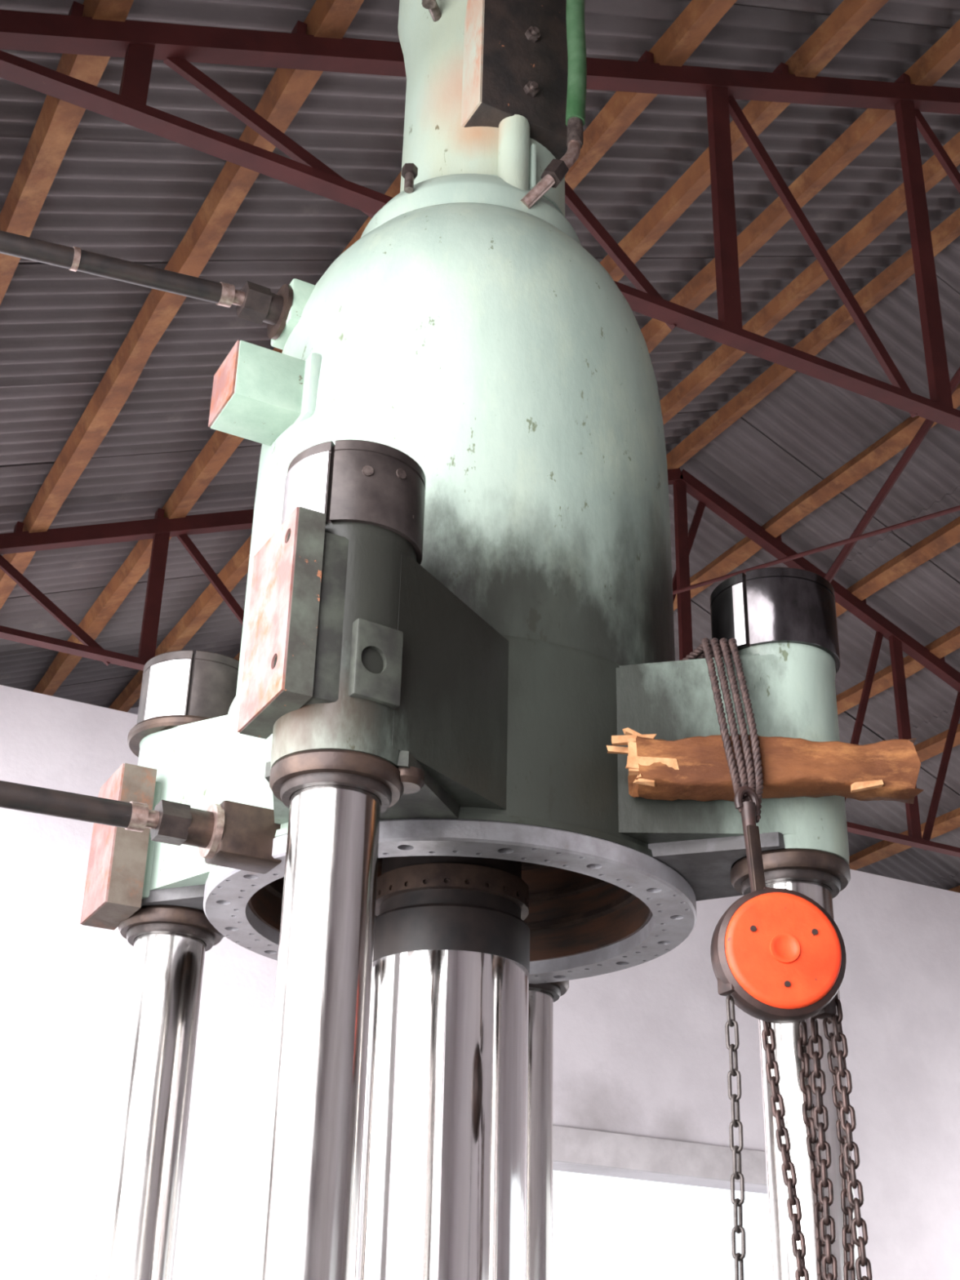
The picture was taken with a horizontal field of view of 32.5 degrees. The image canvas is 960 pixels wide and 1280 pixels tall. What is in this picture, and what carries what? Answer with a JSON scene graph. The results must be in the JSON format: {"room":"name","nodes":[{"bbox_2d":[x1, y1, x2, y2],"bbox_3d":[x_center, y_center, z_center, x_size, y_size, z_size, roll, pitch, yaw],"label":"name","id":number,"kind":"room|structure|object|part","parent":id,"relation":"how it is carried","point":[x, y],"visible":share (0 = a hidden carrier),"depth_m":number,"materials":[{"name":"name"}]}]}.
{"room":"factory hall","nodes":[
{"label":"factory hall","id":0,"kind":"room"},
{"bbox_2d":[127,706,138,714],"bbox_3d":[-0.565,2.271,15.867,13.970,4.150,0.250,15,-29,-24],"label":"wall","id":1,"kind":"structure","parent":0,"point":[132,710],"depth_m":14.97,"materials":[{"name":"paint"}]},
{"bbox_2d":[0,0,959,893],"bbox_3d":[3.594,-1.664,9.155,16.643,3.580,17.832,15,-29,-24],"label":"ceiling","id":2,"kind":"structure","parent":0,"point":[106,384],"depth_m":9.51,"materials":[{"name":"grey metal"}]},
{"bbox_2d":[0,0,959,431],"bbox_3d":[3.706,-1.786,8.983,14.008,3.002,0.105,15,-29,-24],"label":"roof truss","id":3,"kind":"object","parent":2,"relation":"attached to","point":[140,42],"visible":0.79,"depth_m":7.14,"materials":[{"name":"red metal"}]},
{"bbox_2d":[672,505,959,595],"bbox_3d":[1.914,-0.505,10.089,0.081,1.120,4.428,17,-30,-28],"label":"rod","id":4,"kind":"object","parent":3,"relation":"attached to","point":[956,508],"visible":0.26,"depth_m":9.80,"materials":[{"name":"red metal"}]},
{"bbox_2d":[823,366,959,582],"bbox_3d":[2.653,-0.978,10.788,0.080,2.680,4.512,15,-29,-24],"label":"brace","id":5,"kind":"object","parent":3,"relation":"attached to","point":[923,430],"visible":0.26,"depth_m":10.76,"materials":[{"name":"red metal"}]},
{"bbox_2d":[0,467,959,857],"bbox_3d":[1.561,-0.026,12.594,14.008,3.002,0.105,15,-29,-24],"label":"roof truss","id":6,"kind":"object","parent":2,"relation":"attached to","point":[160,529],"visible":0.4,"depth_m":12.65,"materials":[{"name":"red metal"}]},
{"bbox_2d":[0,684,959,1279],"bbox_3d":[0.489,4.376,12.446,13.970,6.566,0.400,15,-29,-24],"label":"wall","id":7,"kind":"structure","parent":0,"point":[642,1064],"depth_m":12.13,"materials":[{"name":"paint"}]},
{"bbox_3d":[3.433,4.862,5.786,16.050,0.150,18.100,15,-29,-24],"label":"floor","id":8,"kind":"structure","parent":0,"visible":0},
{"bbox_2d":[80,0,861,1279],"bbox_3d":[-0.047,0.430,2.978,1.330,5.100,1.400,15,-29,-24],"label":"press","id":9,"kind":"object","parent":8,"relation":"on","point":[459,593],"visible":0.88,"depth_m":2.86,"materials":[{"name":"green paint"}]},
{"bbox_2d":[0,780,214,848],"bbox_3d":[-0.975,0.178,2.429,1.208,0.072,0.073,15,-29,-24],"label":"hose","id":10,"kind":"object","parent":9,"relation":"attached to","point":[172,823],"visible":1,"depth_m":2.60,"materials":[{"name":"rubber"}]},
{"bbox_2d":[0,230,283,324],"bbox_3d":[-0.986,-0.770,3.081,1.295,0.183,0.076,15,-29,-24],"label":"hose","id":11,"kind":"object","parent":9,"relation":"attached to","point":[255,303],"visible":1,"depth_m":3.24,"materials":[{"name":"rubber"}]},
{"bbox_3d":[-0.533,0.516,3.114,0.215,0.024,0.256,-6,-28,14],"label":"ear plate","id":12,"kind":"part","parent":9,"relation":"part of","materials":[{"name":"metal"}]},
{"bbox_3d":[-0.511,0.354,3.190,0.240,0.336,0.392,-6,-28,14],"label":"crosshead arm","id":13,"kind":"part","parent":9,"relation":"part of","materials":[{"name":"green paint"}]},
{"bbox_3d":[-0.438,0.311,2.681,0.012,0.090,0.090,15,-29,-24],"label":"port plate","id":14,"kind":"part","parent":9,"relation":"part of","materials":[{"name":"metal"}]},
{"bbox_3d":[-0.410,-0.672,3.376,0.010,0.116,0.116,15,-29,-24],"label":"port plate","id":15,"kind":"part","parent":9,"relation":"part of","materials":[{"name":"brown metal"}]},
{"bbox_3d":[-0.187,0.230,2.527,0.256,0.024,0.304,-5,-27,13],"label":"ear plate","id":16,"kind":"part","parent":9,"relation":"part of","materials":[{"name":"paint"}]},
{"bbox_3d":[-0.154,0.036,2.431,0.080,0.124,0.022,18,-31,-30],"label":"plate","id":17,"kind":"part","parent":9,"relation":"part of","materials":[{"name":"paint"}]},
{"bbox_3d":[-0.179,0.078,2.623,0.392,0.336,0.329,-5,-27,13],"label":"crosshead arm","id":18,"kind":"part","parent":9,"relation":"part of","materials":[{"name":"green paint"}]},
{"bbox_3d":[-0.102,-1.432,3.752,0.024,0.024,0.085,-7,-28,16],"label":"bolt arm","id":19,"kind":"part","parent":9,"relation":"part of","materials":[{"name":"metal"}]},
{"bbox_2d":[355,855,529,1279],"bbox_3d":[-0.074,1.315,2.569,0.289,2.250,0.289,15,-29,-24],"label":"piston","id":20,"kind":"object","parent":9,"relation":"on","point":[444,1182],"visible":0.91,"depth_m":2.74,"materials":[{"name":"silver metal"}]},
{"bbox_2d":[520,0,586,208],"bbox_3d":[0.173,-1.374,3.662,0.154,1.055,0.060,5,-27,-7],"label":"hose","id":21,"kind":"object","parent":9,"relation":"attached to","point":[556,171],"visible":1,"depth_m":3.54,"materials":[{"name":"green rubber"}]},
{"bbox_3d":[0.427,0.229,2.894,0.313,0.336,0.392,-9,-29,20],"label":"crosshead arm","id":22,"kind":"part","parent":9,"relation":"part of","materials":[{"name":"green paint"}]},
{"bbox_3d":[0.440,0.386,2.808,0.288,0.024,0.256,-9,-29,20],"label":"ear plate","id":23,"kind":"part","parent":9,"relation":"part of","materials":[{"name":"metal"}]},
{"bbox_2d":[682,637,763,822],"bbox_3d":[0.410,0.159,2.748,0.077,0.389,0.254,7,-27,-11],"label":"sling","id":24,"kind":"object","parent":9,"relation":"hanging from","point":[754,780],"visible":0.88,"depth_m":2.69,"materials":[{"name":"grey metal"}]},
{"bbox_2d":[710,786,872,1279],"bbox_3d":[0.437,0.629,2.350,0.222,0.918,0.176,4,-27,-5],"label":"chain hoist","id":25,"kind":"object","parent":24,"relation":"hanging from","point":[778,956],"visible":1,"depth_m":2.34,"materials":[{"name":"orange paint"}]},
{"bbox_2d":[606,727,923,804],"bbox_3d":[0.460,0.205,2.694,0.507,0.116,0.088,0,-27,2],"label":"wooden log","id":26,"kind":"object","parent":9,"relation":"attached to","point":[696,768],"visible":0.89,"depth_m":2.66,"materials":[{"name":"brown wood"}]}
]}

